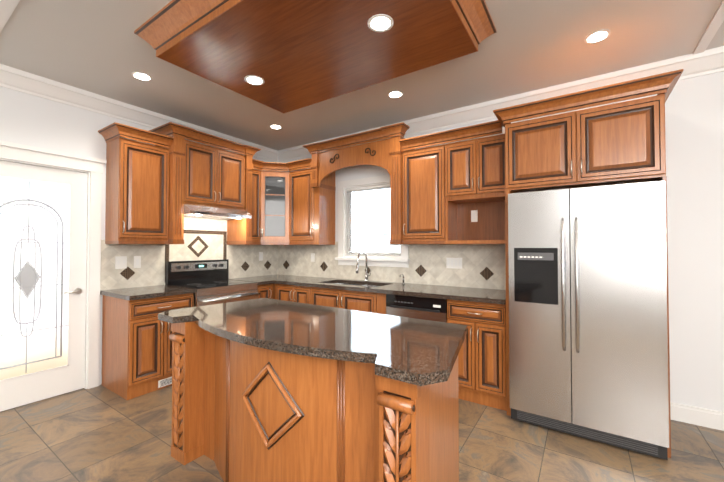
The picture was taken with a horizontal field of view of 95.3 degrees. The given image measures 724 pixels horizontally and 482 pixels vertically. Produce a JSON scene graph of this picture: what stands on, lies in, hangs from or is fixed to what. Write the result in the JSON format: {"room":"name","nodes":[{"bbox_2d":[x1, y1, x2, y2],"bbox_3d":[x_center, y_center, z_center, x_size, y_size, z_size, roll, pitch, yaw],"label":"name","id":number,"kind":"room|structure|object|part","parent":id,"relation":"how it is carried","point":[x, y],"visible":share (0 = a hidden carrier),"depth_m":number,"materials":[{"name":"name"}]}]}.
{"room":"kitchen","nodes":[
{"label":"kitchen","id":0,"kind":"room"},
{"bbox_2d":[0,86,273,384],"bbox_3d":[-3.154,-0.009,2.436,0.120,2.790,6.720,-1,-1,34],"label":"wall","id":1,"kind":"structure","parent":0,"point":[31,120],"depth_m":2.97,"materials":[{"name":"white paint"}]},
{"bbox_2d":[0,161,87,411],"bbox_3d":[-2.837,0.366,2.807,0.103,2.037,0.792,-1,-1,34],"label":"door","id":2,"kind":"structure","parent":1,"relation":"in","point":[43,230],"depth_m":2.89,"materials":[{"name":"white paint"}]},
{"bbox_3d":[-2.658,0.466,3.036,0.063,0.054,0.143,-1,-1,34],"label":"handle","id":3,"kind":"part","parent":2,"relation":"part of","materials":[{"name":"silver metal"}]},
{"bbox_2d":[0,140,106,388],"bbox_3d":[-2.863,0.295,2.825,0.165,2.195,1.050,-1,-1,34],"label":"door frame","id":4,"kind":"structure","parent":1,"relation":"attached to","point":[92,167],"depth_m":3.14,"materials":[{"name":"white paint"}]},
{"bbox_2d":[98,122,165,243],"bbox_3d":[-2.259,-0.519,3.303,0.403,1.100,0.518,-1,-1,34],"label":"upper cabinet","id":5,"kind":"object","parent":1,"relation":"attached to","point":[151,190],"depth_m":3.21,"materials":[{"name":"brown wood"}]},
{"bbox_2d":[0,64,275,161],"bbox_3d":[-3.094,-1.333,2.345,0.105,0.145,6.360,-1,-1,34],"label":"crown molding","id":6,"kind":"structure","parent":1,"relation":"attached to","point":[12,78],"depth_m":3.13,"materials":[{"name":"white paint"}]},
{"bbox_2d":[100,217,275,290],"bbox_3d":[-1.932,0.066,4.140,0.011,0.943,2.224,-1,-1,34],"label":"tile backsplash","id":7,"kind":"structure","parent":1,"relation":"attached to","point":[204,239],"depth_m":3.93,"materials":[{"name":"tile"}]},
{"bbox_2d":[115,256,126,268],"bbox_3d":[-2.449,0.219,3.356,0.008,0.125,0.100,-1,-1,34],"label":"light switch","id":8,"kind":"object","parent":7,"relation":"attached to","point":[120,262],"visible":1,"depth_m":3.35,"materials":[{"name":"white plastic"}]},
{"bbox_2d":[134,256,140,267],"bbox_3d":[-2.367,0.221,3.478,0.008,0.125,0.065,-1,-1,34],"label":"electrical outlet","id":9,"kind":"object","parent":7,"relation":"attached to","point":[137,261],"visible":1,"depth_m":3.48,"materials":[{"name":"white plastic"}]},
{"bbox_2d":[259,252,262,260],"bbox_3d":[-1.472,0.224,4.814,0.008,0.125,0.070,-1,-1,34],"label":"electrical outlet","id":10,"kind":"object","parent":7,"relation":"attached to","point":[260,256],"visible":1,"depth_m":4.81,"materials":[{"name":"white plastic"}]},
{"bbox_2d":[152,122,260,244],"bbox_3d":[-1.814,-0.574,3.911,0.468,1.230,1.126,-1,-1,34],"label":"upper cabinet","id":11,"kind":"object","parent":1,"relation":"attached to","point":[199,174],"depth_m":3.74,"materials":[{"name":"brown wood"}]},
{"bbox_2d":[184,204,251,219],"bbox_3d":[-1.786,-0.329,3.900,0.506,0.111,0.770,-1,-1,34],"label":"range hood","id":12,"kind":"object","parent":11,"relation":"attached to","point":[202,212],"visible":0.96,"depth_m":3.75,"materials":[{"name":"silver metal"}]},
{"bbox_2d":[254,159,289,244],"bbox_3d":[-1.286,-0.497,4.601,0.576,1.100,0.810,-1,-1,34],"label":"upper cabinet","id":13,"kind":"object","parent":1,"relation":"attached to","point":[263,180],"depth_m":4.44,"materials":[{"name":"brown wood"}]},
{"bbox_2d":[274,170,289,241],"bbox_3d":[-1.177,-0.467,4.475,0.276,0.915,0.276,-1,-1,34],"label":"door","id":14,"kind":"structure","parent":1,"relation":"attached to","point":[281,179],"depth_m":4.49,"materials":[{"name":"brown wood"}]},
{"bbox_2d":[0,384,723,481],"bbox_3d":[-0.163,1.377,0.409,7.320,0.050,6.720,-1,-1,34],"label":"floor","id":15,"kind":"structure","parent":0,"point":[100,433],"depth_m":2.19,"materials":[{"name":"tile"}]},
{"bbox_2d":[102,293,193,399],"bbox_3d":[-2.105,0.962,3.273,0.634,0.876,0.576,-1,-1,34],"label":"base cabinet","id":16,"kind":"object","parent":15,"relation":"on","point":[136,351],"visible":0.77,"depth_m":3.02,"materials":[{"name":"brown wood"}]},
{"bbox_2d":[100,285,195,300],"bbox_3d":[-2.113,0.503,3.277,0.646,0.039,0.592,-1,-1,34],"label":"countertop","id":17,"kind":"structure","parent":16,"relation":"on","point":[136,293],"depth_m":3.14,"materials":[{"name":"stone"}]},
{"bbox_2d":[158,377,171,387],"bbox_3d":[-1.838,1.348,3.204,0.009,0.067,0.260,-1,-1,34],"label":"air vent grille","id":18,"kind":"object","parent":16,"relation":"attached to","point":[165,382],"visible":0.4,"depth_m":3.14,"materials":[{"name":"white metal"}]},
{"bbox_2d":[165,259,259,306],"bbox_3d":[-1.702,0.820,3.814,0.713,1.178,0.756,-1,-1,34],"label":"range","id":19,"kind":"object","parent":15,"relation":"on","point":[209,282],"visible":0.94,"depth_m":3.80,"materials":[{"name":"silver metal"}]},
{"bbox_2d":[257,284,272,298],"bbox_3d":[-1.467,0.979,4.255,0.601,0.876,0.232,-1,-1,34],"label":"base cabinet","id":20,"kind":"object","parent":15,"relation":"on","point":[266,291],"depth_m":4.13,"materials":[{"name":"brown wood"}]},
{"bbox_2d":[228,279,258,284],"bbox_3d":[-1.522,0.518,4.160,0.646,0.039,0.002,-1,-1,34],"label":"countertop","id":21,"kind":"structure","parent":20,"relation":"on","point":[228,279],"depth_m":4.16,"materials":[{"name":"stone"}]},
{"bbox_2d":[273,283,308,303],"bbox_3d":[-0.703,0.979,4.292,0.630,0.876,0.601,-1,-1,34],"label":"base cabinet","id":22,"kind":"object","parent":15,"relation":"on","point":[293,293],"depth_m":4.04,"materials":[{"name":"brown wood"}]},
{"bbox_2d":[239,274,505,304],"bbox_3d":[-0.077,0.513,3.858,3.384,0.039,0.660,-1,-1,34],"label":"countertop","id":23,"kind":"structure","parent":22,"relation":"on","point":[493,296],"depth_m":3.45,"materials":[{"name":"stone"}]},
{"bbox_2d":[332,283,379,286],"bbox_3d":[-0.082,0.627,3.876,0.826,0.188,0.396,-1,-1,34],"label":"sink","id":24,"kind":"object","parent":23,"relation":"in","point":[356,284],"depth_m":4.10,"materials":[{"name":"silver metal"}]},
{"bbox_2d":[356,252,370,280],"bbox_3d":[0.020,0.312,3.996,0.099,0.364,0.253,-1,-1,34],"label":"faucet","id":25,"kind":"object","parent":23,"relation":"on","point":[366,273],"visible":1,"depth_m":4.06,"materials":[{"name":"silver metal"}]},
{"bbox_2d":[169,326,458,481],"bbox_3d":[-0.342,0.939,1.911,1.720,0.876,0.675,-1,-1,34],"label":"kitchen island","id":26,"kind":"object","parent":15,"relation":"on","point":[268,390],"depth_m":1.55,"materials":[{"name":"brown wood"}]},
{"bbox_2d":[158,298,466,393],"bbox_3d":[-0.333,0.480,1.931,1.920,0.039,0.836,-1,-1,34],"label":"island countertop","id":27,"kind":"structure","parent":26,"relation":"on","point":[419,354],"depth_m":1.61,"materials":[{"name":"grey stone"}]},
{"bbox_2d":[309,283,385,313],"bbox_3d":[-0.019,0.972,3.834,1.016,0.876,0.601,-1,-1,34],"label":"base cabinet","id":28,"kind":"object","parent":15,"relation":"on","point":[360,301],"depth_m":3.56,"materials":[{"name":"brown wood"}]},
{"bbox_2d":[386,294,446,322],"bbox_3d":[0.657,0.966,3.367,0.620,0.872,0.604,-1,-1,34],"label":"dishwasher","id":29,"kind":"object","parent":15,"relation":"on","point":[430,309],"visible":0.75,"depth_m":3.11,"materials":[{"name":"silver metal"}]},
{"bbox_2d":[447,299,506,410],"bbox_3d":[1.122,0.958,3.050,0.496,0.876,0.634,-1,-1,34],"label":"base cabinet","id":30,"kind":"object","parent":15,"relation":"on","point":[482,367],"visible":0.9,"depth_m":2.79,"materials":[{"name":"brown wood"}]},
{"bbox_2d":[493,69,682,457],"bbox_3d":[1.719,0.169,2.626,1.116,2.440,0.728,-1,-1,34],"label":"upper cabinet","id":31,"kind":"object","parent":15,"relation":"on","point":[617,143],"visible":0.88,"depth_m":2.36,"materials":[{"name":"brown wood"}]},
{"bbox_2d":[508,181,668,459],"bbox_3d":[1.687,0.502,2.558,0.902,1.732,0.816,-1,-1,34],"label":"fridge","id":32,"kind":"object","parent":15,"relation":"on","point":[588,348],"visible":1,"depth_m":2.23,"materials":[{"name":"silver metal"}]},
{"bbox_2d":[0,0,723,150],"bbox_3d":[-0.163,-1.463,0.457,7.320,0.050,6.720,-1,-1,34],"label":"ceiling","id":33,"kind":"structure","parent":0,"point":[99,47],"depth_m":2.56,"materials":[{"name":"white paint"}]},
{"bbox_2d":[131,72,151,80],"bbox_3d":[-1.867,-1.395,2.800,0.150,0.005,0.150,-1,-1,34],"label":"recessed light","id":34,"kind":"object","parent":33,"relation":"in","point":[142,76],"visible":1,"depth_m":2.79,"materials":[{"name":"white glass"}]},
{"bbox_2d":[269,124,281,128],"bbox_3d":[-1.040,-1.375,3.980,0.150,0.005,0.150,-1,-1,34],"label":"recessed light","id":35,"kind":"object","parent":33,"relation":"in","point":[273,126],"visible":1,"depth_m":3.96,"materials":[{"name":"white glass"}]},
{"bbox_2d":[134,0,496,112],"bbox_3d":[-0.315,-1.328,2.205,2.020,0.159,1.340,-1,-1,34],"label":"tray ceiling","id":36,"kind":"structure","parent":33,"relation":"attached to","point":[296,54],"depth_m":2.09,"materials":[{"name":"brown wood"}]},
{"bbox_2d":[244,75,264,84],"bbox_3d":[-0.830,-1.239,2.549,0.150,0.005,0.150,-1,-1,34],"label":"recessed light","id":37,"kind":"object","parent":36,"relation":"in","point":[253,80],"visible":1,"depth_m":2.54,"materials":[{"name":"white glass"}]},
{"bbox_2d":[367,14,393,31],"bbox_3d":[0.106,-1.250,1.898,0.150,0.005,0.150,-1,-1,34],"label":"recessed light","id":38,"kind":"object","parent":36,"relation":"in","point":[380,23],"visible":1,"depth_m":1.89,"materials":[{"name":"white glass"}]},
{"bbox_2d":[0,0,723,53],"bbox_3d":[-0.209,-1.397,2.455,4.560,0.014,2.990,-1,-1,34],"label":"ceiling trim","id":39,"kind":"structure","parent":33,"relation":"attached to","point":[7,7],"depth_m":2.09,"materials":[{"name":"white paint"}]},
{"bbox_2d":[387,91,402,97],"bbox_3d":[0.317,-1.390,3.132,0.150,0.005,0.150,-1,-1,34],"label":"recessed light","id":40,"kind":"object","parent":33,"relation":"in","point":[394,94],"visible":1,"depth_m":3.12,"materials":[{"name":"white glass"}]},
{"bbox_2d":[584,30,610,43],"bbox_3d":[1.619,-1.404,2.272,0.150,0.005,0.150,-1,-1,34],"label":"recessed light","id":41,"kind":"object","parent":33,"relation":"in","point":[597,36],"visible":1,"depth_m":2.27,"materials":[{"name":"white glass"}]},
{"bbox_2d":[279,71,723,411],"bbox_3d":[1.723,0.003,3.141,7.200,2.790,0.120,-1,-1,34],"label":"wall","id":42,"kind":"structure","parent":0,"point":[694,123],"depth_m":2.52,"materials":[{"name":"white paint"}]},
{"bbox_2d":[289,164,329,243],"bbox_3d":[-0.723,-0.449,4.513,0.453,1.000,0.327,-1,-1,34],"label":"upper cabinet","id":43,"kind":"object","parent":42,"relation":"attached to","point":[309,189],"depth_m":4.32,"materials":[{"name":"brown wood"}]},
{"bbox_2d":[335,175,409,267],"bbox_3d":[0.135,-0.242,4.170,1.070,1.115,0.185,-1,-1,34],"label":"window","id":44,"kind":"structure","parent":42,"relation":"in","point":[343,258],"depth_m":4.25,"materials":[{"name":"white paint"}]},
{"bbox_2d":[346,184,400,256],"bbox_3d":[0.143,-0.250,4.182,0.824,0.898,0.040,-1,-1,34],"label":"window blinds","id":45,"kind":"object","parent":44,"relation":"attached to","point":[396,252],"visible":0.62,"depth_m":4.21,"materials":[{"name":"white"}]},
{"bbox_2d":[276,242,505,289],"bbox_3d":[0.105,0.271,4.141,3.394,0.533,0.011,-1,-1,34],"label":"tile backsplash","id":46,"kind":"structure","parent":42,"relation":"attached to","point":[484,266],"depth_m":3.75,"materials":[{"name":"tile"}]},
{"bbox_2d":[311,253,314,261],"bbox_3d":[-0.698,0.234,4.671,0.070,0.120,0.008,-1,-1,34],"label":"light switch","id":47,"kind":"object","parent":46,"relation":"attached to","point":[312,257],"visible":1,"depth_m":4.67,"materials":[{"name":"white plastic"}]},
{"bbox_2d":[446,258,461,268],"bbox_3d":[0.989,0.237,3.542,0.170,0.115,0.008,-1,-1,34],"label":"electrical outlet","id":48,"kind":"object","parent":46,"relation":"attached to","point":[455,263],"visible":1,"depth_m":3.54,"materials":[{"name":"white plastic"}]},
{"bbox_2d":[402,140,445,243],"bbox_3d":[0.717,-0.465,3.549,0.469,1.000,0.327,-1,-1,34],"label":"upper cabinet","id":49,"kind":"object","parent":42,"relation":"attached to","point":[439,194],"depth_m":3.40,"materials":[{"name":"brown wood"}]},
{"bbox_2d":[446,132,504,243],"bbox_3d":[1.168,-0.471,3.247,0.616,1.000,0.327,-1,-1,34],"label":"upper cabinet","id":50,"kind":"object","parent":42,"relation":"attached to","point":[475,168],"depth_m":3.21,"materials":[{"name":"brown wood"}]},
{"bbox_2d":[471,210,477,221],"bbox_3d":[1.163,-0.258,3.419,0.065,0.120,0.008,-1,-1,34],"label":"electrical outlet","id":51,"kind":"object","parent":50,"relation":"attached to","point":[474,215],"visible":1,"depth_m":3.42,"materials":[{"name":"white plastic"}]},
{"bbox_2d":[276,46,723,161],"bbox_3d":[1.660,-1.321,3.070,7.200,0.145,0.105,-1,-1,34],"label":"crown molding","id":52,"kind":"structure","parent":42,"relation":"attached to","point":[706,62],"depth_m":3.00,"materials":[{"name":"white paint"}]},
{"bbox_2d":[670,402,723,430],"bbox_3d":[3.508,1.311,1.839,2.810,0.130,0.020,-1,-1,34],"label":"baseboard","id":53,"kind":"structure","parent":42,"relation":"attached to","point":[704,417],"depth_m":2.48,"materials":[{"name":"white paint"}]}
]}

